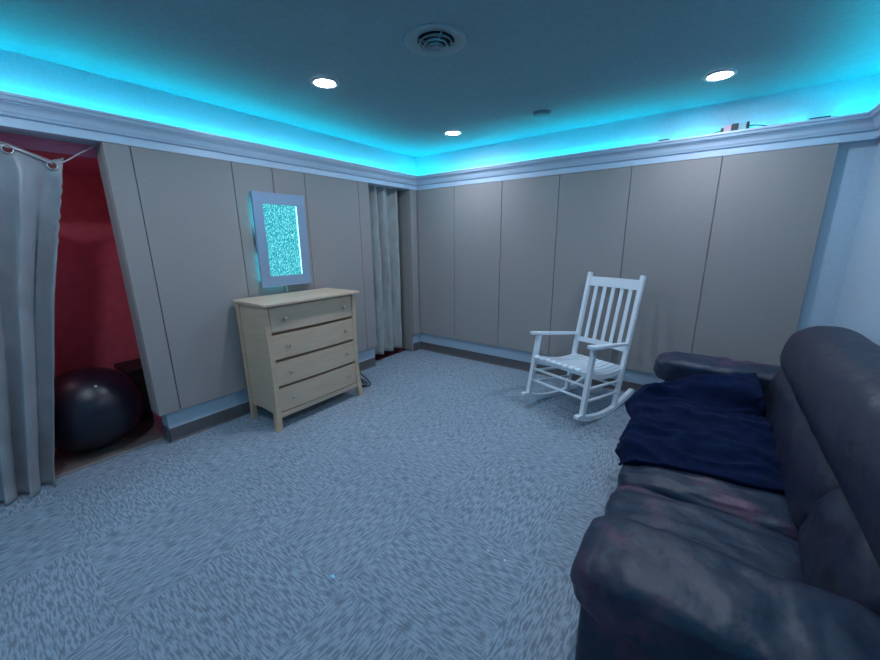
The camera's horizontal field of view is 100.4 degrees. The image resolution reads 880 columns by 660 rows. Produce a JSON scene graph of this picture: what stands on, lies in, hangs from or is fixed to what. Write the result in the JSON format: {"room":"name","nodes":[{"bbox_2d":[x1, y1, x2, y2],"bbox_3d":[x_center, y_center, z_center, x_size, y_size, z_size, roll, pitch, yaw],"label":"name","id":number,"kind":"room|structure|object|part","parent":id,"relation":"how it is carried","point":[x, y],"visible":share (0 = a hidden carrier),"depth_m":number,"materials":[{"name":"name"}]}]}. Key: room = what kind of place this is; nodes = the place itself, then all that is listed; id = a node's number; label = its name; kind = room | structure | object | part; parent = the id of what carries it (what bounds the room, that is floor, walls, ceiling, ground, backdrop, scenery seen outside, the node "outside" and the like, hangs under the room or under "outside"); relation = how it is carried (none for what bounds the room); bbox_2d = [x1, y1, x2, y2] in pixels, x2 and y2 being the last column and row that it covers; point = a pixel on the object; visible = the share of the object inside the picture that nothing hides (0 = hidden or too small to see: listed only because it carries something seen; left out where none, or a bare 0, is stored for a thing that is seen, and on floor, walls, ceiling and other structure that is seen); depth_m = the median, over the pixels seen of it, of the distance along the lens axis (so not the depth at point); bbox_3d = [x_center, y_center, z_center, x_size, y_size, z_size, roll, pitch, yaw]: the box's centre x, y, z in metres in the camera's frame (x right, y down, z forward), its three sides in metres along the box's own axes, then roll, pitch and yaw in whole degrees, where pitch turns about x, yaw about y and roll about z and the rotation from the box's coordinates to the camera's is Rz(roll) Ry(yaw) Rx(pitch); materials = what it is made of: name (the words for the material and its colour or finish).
{"room":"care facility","nodes":[
{"label":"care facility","id":0,"kind":"room"},
{"bbox_2d":[0,132,100,176],"bbox_3d":[-2.776,-1.264,2.129,0.849,0.452,1.600,9,17,35],"label":"ceiling","id":1,"kind":"structure","parent":0,"point":[86,163],"depth_m":2.21,"materials":[{"name":"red paint"}]},
{"bbox_2d":[54,173,163,433],"bbox_3d":[-2.785,-0.207,2.403,0.899,2.330,1.700,9,17,35],"label":"wall","id":2,"kind":"structure","parent":0,"point":[93,324],"depth_m":2.96,"materials":[{"name":"red paint"}]},
{"bbox_2d":[0,49,419,441],"bbox_3d":[-1.620,-0.466,3.088,0.120,2.482,4.350,9,17,35],"label":"wall","id":3,"kind":"structure","parent":0,"point":[21,74],"depth_m":2.54,"materials":[{"name":"white paint"}]},
{"bbox_2d":[0,144,97,164],"bbox_3d":[-2.451,-0.949,1.798,0.028,0.157,1.203,10,17,36],"label":"curtain rod","id":4,"kind":"object","parent":3,"relation":"attached to","point":[12,147],"visible":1,"depth_m":2.08,"materials":[{"name":"silver metal"}]},
{"bbox_2d":[0,141,62,505],"bbox_3d":[-2.464,-0.025,1.952,0.189,2.056,1.002,9,17,35],"label":"curtain","id":5,"kind":"object","parent":4,"relation":"hanging from","point":[31,190],"visible":1,"depth_m":2.11,"materials":[{"name":"grey fabric"}]},
{"bbox_2d":[55,437,164,478],"bbox_3d":[-2.474,0.946,2.305,0.030,0.010,1.257,9,17,35],"label":"trim","id":6,"kind":"structure","parent":3,"relation":"attached to","point":[161,438],"depth_m":2.53,"materials":[{"name":"brown wood"}]},
{"bbox_2d":[95,142,179,415],"bbox_3d":[-2.037,-0.277,2.501,0.165,1.795,0.131,9,17,35],"label":"acoustic panel","id":7,"kind":"object","parent":3,"relation":"attached to","point":[114,160],"visible":0.97,"depth_m":2.42,"materials":[{"name":"fabric"}]},
{"bbox_2d":[129,146,248,408],"bbox_3d":[-1.770,-0.343,2.759,0.049,1.795,0.605,9,17,35],"label":"acoustic panel","id":8,"kind":"object","parent":3,"relation":"attached to","point":[188,202],"visible":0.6,"depth_m":2.69,"materials":[{"name":"fabric"}]},
{"bbox_2d":[0,90,416,190],"bbox_3d":[-1.533,-1.359,2.796,0.120,0.153,4.350,9,17,35],"label":"trim","id":9,"kind":"structure","parent":3,"relation":"attached to","point":[20,112],"depth_m":2.41,"materials":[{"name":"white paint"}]},
{"bbox_2d":[230,162,284,297],"bbox_3d":[-1.494,-0.436,3.124,0.049,1.795,0.319,9,17,35],"label":"acoustic panel","id":10,"kind":"object","parent":3,"relation":"attached to","point":[247,178],"visible":0.38,"depth_m":2.94,"materials":[{"name":"fabric"}]},
{"bbox_2d":[250,191,310,292],"bbox_3d":[-1.355,-0.710,3.166,0.046,0.882,0.466,9,17,35],"label":"wall lamp","id":11,"kind":"object","parent":10,"relation":"attached to","point":[279,220],"visible":0.89,"depth_m":3.12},
{"bbox_3d":[-1.348,-0.766,3.148,0.010,0.586,0.304,9,17,35],"label":"bubble panel","id":12,"kind":"part","parent":11,"relation":"part of","materials":[{"name":"teal"}]},
{"bbox_2d":[161,342,419,442],"bbox_3d":[-1.188,0.493,3.893,0.124,0.106,2.931,9,17,35],"label":"baseboard","id":13,"kind":"structure","parent":3,"relation":"attached to","point":[180,432],"depth_m":2.96,"materials":[{"name":"wood"}]},
{"bbox_2d":[271,168,313,292],"bbox_3d":[-1.309,-0.498,3.368,0.049,1.795,0.296,9,17,35],"label":"acoustic panel","id":14,"kind":"object","parent":3,"relation":"attached to","point":[284,181],"visible":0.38,"depth_m":3.21,"materials":[{"name":"fabric"}]},
{"bbox_2d":[304,173,366,352],"bbox_3d":[-1.036,-0.589,3.729,0.049,1.795,0.617,9,17,35],"label":"acoustic panel","id":15,"kind":"object","parent":3,"relation":"attached to","point":[332,204],"visible":0.64,"depth_m":3.63,"materials":[{"name":"fabric"}]},
{"bbox_2d":[357,181,376,348],"bbox_3d":[-0.808,-0.666,4.031,0.049,1.795,0.145,9,17,35],"label":"acoustic panel","id":16,"kind":"object","parent":3,"relation":"attached to","point":[363,191],"visible":0.8,"depth_m":4.00,"materials":[{"name":"fabric"}]},
{"bbox_2d":[368,186,401,353],"bbox_3d":[-0.756,-0.678,4.300,0.132,2.008,1.048,9,17,35],"label":"curtain","id":17,"kind":"object","parent":3,"relation":"hanging from","point":[383,205],"visible":0.82,"depth_m":4.42,"materials":[{"name":"grey fabric"}]},
{"bbox_2d":[397,189,419,349],"bbox_3d":[-0.441,-0.734,4.764,0.320,2.019,0.122,9,17,35],"label":"acoustic panel","id":18,"kind":"object","parent":3,"relation":"attached to","point":[406,199],"visible":0.76,"depth_m":4.65,"materials":[{"name":"fabric"}]},
{"bbox_2d":[0,348,630,659],"bbox_3d":[-0.383,0.909,2.501,4.857,0.064,4.450,9,17,35],"label":"floor","id":19,"kind":"structure","parent":0,"point":[225,541],"depth_m":1.89,"materials":[{"name":"carpet"}]},
{"bbox_2d":[54,367,143,451],"bbox_3d":[-2.510,0.562,2.635,0.599,0.592,0.599,9,17,35],"label":"exercise ball","id":20,"kind":"object","parent":19,"relation":"on","point":[95,408],"visible":0.83,"depth_m":2.47,"materials":[{"name":"black plastic"}]},
{"bbox_2d":[114,358,153,420],"bbox_3d":[-2.560,0.498,3.192,0.330,0.450,0.290,9,17,35],"label":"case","id":21,"kind":"object","parent":19,"relation":"on","point":[132,368],"visible":0.24,"depth_m":3.06,"materials":[{"name":"black plastic"}]},
{"bbox_3d":[-2.562,0.303,3.144,0.330,0.050,0.290,9,17,35],"label":"lid","id":22,"kind":"part","parent":21,"relation":"part of","materials":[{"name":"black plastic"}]},
{"bbox_2d":[232,288,363,432],"bbox_3d":[-1.173,0.196,3.205,0.467,1.010,0.900,9,17,35],"label":"dresser","id":23,"kind":"object","parent":19,"relation":"on","point":[299,348],"visible":1,"depth_m":2.97,"materials":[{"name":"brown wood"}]},
{"bbox_3d":[-1.579,0.263,2.997,0.055,0.988,0.036,9,17,35],"label":"leg","id":24,"kind":"part","parent":23,"relation":"part of","materials":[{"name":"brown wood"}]},
{"bbox_3d":[-1.277,0.312,2.783,0.060,0.988,0.070,9,17,35],"label":"leg","id":25,"kind":"part","parent":23,"relation":"part of","materials":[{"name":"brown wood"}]},
{"bbox_3d":[-1.033,-0.145,3.013,0.031,0.190,0.768,9,17,35],"label":"drawer","id":26,"kind":"part","parent":23,"relation":"part of","materials":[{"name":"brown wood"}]},
{"bbox_3d":[-1.044,-0.042,3.047,0.010,0.014,0.780,9,17,35],"label":"rail","id":27,"kind":"part","parent":23,"relation":"part of","materials":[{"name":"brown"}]},
{"bbox_3d":[-1.031,0.063,3.064,0.031,0.190,0.768,9,17,35],"label":"drawer","id":28,"kind":"part","parent":23,"relation":"part of","materials":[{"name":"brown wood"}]},
{"bbox_3d":[-1.041,0.166,3.098,0.010,0.014,0.780,9,17,35],"label":"rail","id":29,"kind":"part","parent":23,"relation":"part of","materials":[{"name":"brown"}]},
{"bbox_3d":[-1.028,0.270,3.115,0.031,0.190,0.768,9,17,35],"label":"drawer","id":30,"kind":"part","parent":23,"relation":"part of","materials":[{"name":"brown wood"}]},
{"bbox_3d":[-1.039,0.373,3.149,0.010,0.014,0.780,9,17,35],"label":"rail","id":31,"kind":"part","parent":23,"relation":"part of","materials":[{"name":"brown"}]},
{"bbox_3d":[-1.026,0.477,3.166,0.031,0.188,0.768,9,17,35],"label":"drawer","id":32,"kind":"part","parent":23,"relation":"part of","materials":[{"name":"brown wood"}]},
{"bbox_3d":[-0.786,0.148,3.432,0.060,0.988,0.070,9,17,35],"label":"leg","id":33,"kind":"part","parent":23,"relation":"part of","materials":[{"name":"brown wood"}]},
{"bbox_2d":[360,373,370,386],"bbox_3d":[-0.874,0.405,3.825,0.375,0.304,0.254,9,17,35],"label":"cable bundle","id":34,"kind":"object","parent":19,"relation":"on","point":[363,385],"visible":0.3,"depth_m":3.81,"materials":[{"name":"black plastic"}]},
{"bbox_2d":[521,272,645,420],"bbox_3d":[1.247,0.111,3.164,0.900,1.145,0.630,-10,17,-34],"label":"rocking chair","id":35,"kind":"object","parent":19,"relation":"on","point":[586,367],"visible":1,"depth_m":3.17,"materials":[{"name":"white wood"}]},
{"bbox_3d":[0.829,0.308,3.247,0.131,0.538,0.041,-10,17,-34],"label":"leg","id":36,"kind":"part","parent":35,"relation":"part of","materials":[{"name":"white wood"}]},
{"bbox_3d":[1.044,0.026,3.328,0.600,0.102,0.074,-9,16,-30],"label":"arm","id":37,"kind":"part","parent":35,"relation":"part of","materials":[{"name":"white wood"}]},
{"bbox_3d":[0.990,0.299,3.024,0.020,0.042,0.532,-10,17,-34],"label":"seat rail","id":38,"kind":"part","parent":35,"relation":"part of","materials":[{"name":"white wood"}]},
{"bbox_3d":[1.320,0.015,3.496,0.274,1.118,0.036,-10,17,-34],"label":"post","id":39,"kind":"part","parent":35,"relation":"part of","materials":[{"name":"white wood"}]},
{"bbox_3d":[1.137,0.409,2.819,0.131,0.538,0.041,-10,17,-34],"label":"leg","id":40,"kind":"part","parent":35,"relation":"part of","materials":[{"name":"white wood"}]},
{"bbox_3d":[1.456,0.120,3.316,0.047,0.048,0.481,-10,17,-34],"label":"rail","id":41,"kind":"part","parent":35,"relation":"part of","materials":[{"name":"white wood"}]},
{"bbox_3d":[1.348,0.348,2.987,0.527,0.123,0.020,-11,17,-37],"label":"seat rail","id":42,"kind":"part","parent":35,"relation":"part of","materials":[{"name":"white wood"}]},
{"bbox_3d":[1.345,0.126,2.907,0.600,0.102,0.074,-11,17,-37],"label":"arm","id":43,"kind":"part","parent":35,"relation":"part of","materials":[{"name":"white wood"}]},
{"bbox_3d":[1.544,-0.418,3.251,0.055,0.087,0.481,-10,17,-34],"label":"rail","id":44,"kind":"part","parent":35,"relation":"part of","materials":[{"name":"white wood"}]},
{"bbox_3d":[1.596,0.106,3.110,0.274,1.118,0.036,-10,17,-34],"label":"post","id":45,"kind":"part","parent":35,"relation":"part of","materials":[{"name":"white wood"}]},
{"bbox_2d":[570,326,879,659],"bbox_3d":[1.339,0.579,1.581,0.981,0.988,2.290,9,17,35],"label":"sofa","id":46,"kind":"object","parent":19,"relation":"on","point":[677,565],"visible":0.85,"depth_m":0.99,"materials":[{"name":"leather"}]},
{"bbox_3d":[0.766,0.975,0.847,0.845,0.510,0.215,9,17,35],"label":"armrest","id":47,"kind":"part","parent":46,"relation":"part of","materials":[{"name":"leather"}]},
{"bbox_2d":[615,372,784,494],"bbox_3d":[1.341,0.433,1.940,0.665,0.270,1.068,7,16,29],"label":"blanket","id":48,"kind":"object","parent":46,"relation":"on","point":[713,426],"visible":0.99,"depth_m":1.77,"materials":[{"name":"blue fabric"}]},
{"bbox_2d":[604,485,804,583],"bbox_3d":[0.870,0.807,1.188,0.689,0.235,0.554,9,17,35],"label":"seat cushion","id":49,"kind":"object","parent":46,"relation":"on","point":[772,548],"depth_m":1.27,"materials":[{"name":"leather"}]},
{"bbox_2d":[617,463,798,541],"bbox_3d":[1.210,0.695,1.638,0.693,0.237,0.634,9,17,35],"label":"seat cushion","id":50,"kind":"object","parent":46,"relation":"on","point":[769,510],"depth_m":1.43,"materials":[{"name":"leather"}]},
{"bbox_2d":[764,370,839,528],"bbox_3d":[1.661,0.464,1.621,0.268,0.369,1.298,9,17,35],"label":"lumbar cushion","id":51,"kind":"object","parent":46,"relation":"on","point":[807,461],"depth_m":1.39,"materials":[{"name":"leather"}]},
{"bbox_2d":[780,326,879,565],"bbox_3d":[1.567,0.295,1.331,0.321,0.321,2.073,9,17,35],"label":"cushion","id":52,"kind":"object","parent":46,"relation":"on","point":[830,375],"depth_m":1.23,"materials":[{"name":"leather"}]},
{"bbox_2d":[798,487,879,616],"bbox_3d":[1.133,0.641,0.929,0.270,0.367,0.516,9,17,35],"label":"lumbar cushion","id":53,"kind":"object","parent":46,"relation":"on","point":[839,545],"depth_m":0.94,"materials":[{"name":"leather"}]},
{"bbox_2d":[0,0,879,157],"bbox_3d":[-0.038,-1.447,1.643,4.137,0.080,4.650,9,17,35],"label":"ceiling","id":54,"kind":"structure","parent":0,"point":[587,63],"depth_m":1.98,"materials":[{"name":"paint"}]},
{"bbox_2d":[310,77,338,88],"bbox_3d":[-0.729,-1.561,2.322,0.176,0.006,0.176,9,17,35],"label":"recessed light","id":55,"kind":"object","parent":54,"relation":"in","point":[320,82],"visible":1,"depth_m":2.31,"materials":[{"name":"grey"}]},
{"bbox_2d":[405,23,466,56],"bbox_3d":[-0.021,-1.438,1.848,0.312,0.036,0.312,9,17,35],"label":"ceiling vent","id":56,"kind":"object","parent":54,"relation":"in","point":[428,39],"visible":1,"depth_m":1.82,"materials":[{"name":"white metal"}]},
{"bbox_2d":[444,130,461,135],"bbox_3d":[0.122,-1.844,3.436,0.176,0.006,0.176,9,17,35],"label":"recessed light","id":57,"kind":"object","parent":54,"relation":"in","point":[449,132],"visible":1,"depth_m":3.42,"materials":[{"name":"grey"}]},
{"bbox_2d":[533,110,550,117],"bbox_3d":[0.809,-1.715,2.917,0.144,0.025,0.144,9,17,35],"label":"smoke detector","id":58,"kind":"object","parent":54,"relation":"attached to","point":[539,113],"visible":1,"depth_m":2.88,"materials":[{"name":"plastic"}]},
{"bbox_2d":[703,69,737,81],"bbox_3d":[1.736,-1.577,2.276,0.176,0.006,0.176,9,17,35],"label":"recessed light","id":59,"kind":"object","parent":54,"relation":"in","point":[724,74],"visible":1,"depth_m":2.27,"materials":[{"name":"grey"}]},
{"bbox_2d":[415,74,879,384],"bbox_3d":[1.296,-0.646,3.696,4.137,2.482,0.120,9,17,35],"label":"wall","id":60,"kind":"structure","parent":0,"point":[854,161],"depth_m":2.66,"materials":[{"name":"white paint"}]},
{"bbox_2d":[417,186,454,338],"bbox_3d":[-0.038,-0.803,4.556,0.546,1.795,0.049,9,17,35],"label":"acoustic panel","id":61,"kind":"object","parent":60,"relation":"attached to","point":[435,207],"visible":0.8,"depth_m":4.52,"materials":[{"name":"fabric"}]},
{"bbox_2d":[454,181,501,345],"bbox_3d":[0.427,-0.726,4.223,0.598,1.795,0.049,9,17,35],"label":"acoustic panel","id":62,"kind":"object","parent":60,"relation":"attached to","point":[477,207],"visible":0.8,"depth_m":4.18,"materials":[{"name":"fabric"}]},
{"bbox_2d":[498,174,559,354],"bbox_3d":[0.914,-0.646,3.875,0.600,1.795,0.049,9,17,35],"label":"acoustic panel","id":63,"kind":"object","parent":60,"relation":"attached to","point":[529,217],"visible":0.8,"depth_m":3.83,"materials":[{"name":"fabric"}]},
{"bbox_2d":[420,341,643,393],"bbox_3d":[1.269,0.462,3.912,3.837,0.106,0.014,9,17,35],"label":"baseboard","id":64,"kind":"structure","parent":60,"relation":"attached to","point":[490,359],"depth_m":4.27,"materials":[{"name":"wood"}]},
{"bbox_2d":[549,166,631,362],"bbox_3d":[1.406,-0.565,3.524,0.610,1.795,0.049,9,17,35],"label":"acoustic panel","id":65,"kind":"object","parent":60,"relation":"attached to","point":[593,205],"visible":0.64,"depth_m":3.46,"materials":[{"name":"fabric"}]},
{"bbox_2d":[417,111,878,189],"bbox_3d":[1.225,-1.530,3.373,3.859,0.153,0.120,9,17,35],"label":"trim","id":66,"kind":"structure","parent":60,"relation":"attached to","point":[855,127],"depth_m":2.87,"materials":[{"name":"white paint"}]},
{"bbox_2d":[711,121,767,133],"bbox_3d":[2.180,-1.472,2.675,0.601,0.071,0.024,9,17,35],"label":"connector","id":67,"kind":"object","parent":66,"relation":"on","point":[736,126],"visible":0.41,"depth_m":2.67,"materials":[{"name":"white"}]},
{"bbox_2d":[612,156,721,373],"bbox_3d":[1.903,-0.483,3.169,0.612,1.795,0.049,9,17,35],"label":"acoustic panel","id":68,"kind":"object","parent":60,"relation":"attached to","point":[671,205],"visible":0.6,"depth_m":3.10,"materials":[{"name":"fabric"}]},
{"bbox_2d":[692,143,838,365],"bbox_3d":[2.400,-0.402,2.814,0.610,1.795,0.049,9,17,35],"label":"acoustic panel","id":69,"kind":"object","parent":60,"relation":"attached to","point":[770,205],"visible":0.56,"depth_m":2.74,"materials":[{"name":"fabric"}]},
{"bbox_2d":[832,139,879,345],"bbox_3d":[1.536,0.071,0.761,0.120,2.482,4.470,9,17,35],"label":"wall","id":70,"kind":"structure","parent":0,"point":[858,307],"depth_m":2.26,"materials":[{"name":"white paint"}]},
{"bbox_2d":[868,102,879,138],"bbox_3d":[1.482,-0.863,0.642,0.120,0.153,4.350,9,17,35],"label":"trim","id":71,"kind":"structure","parent":70,"relation":"attached to","point":[874,113],"depth_m":2.24,"materials":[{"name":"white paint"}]}
]}

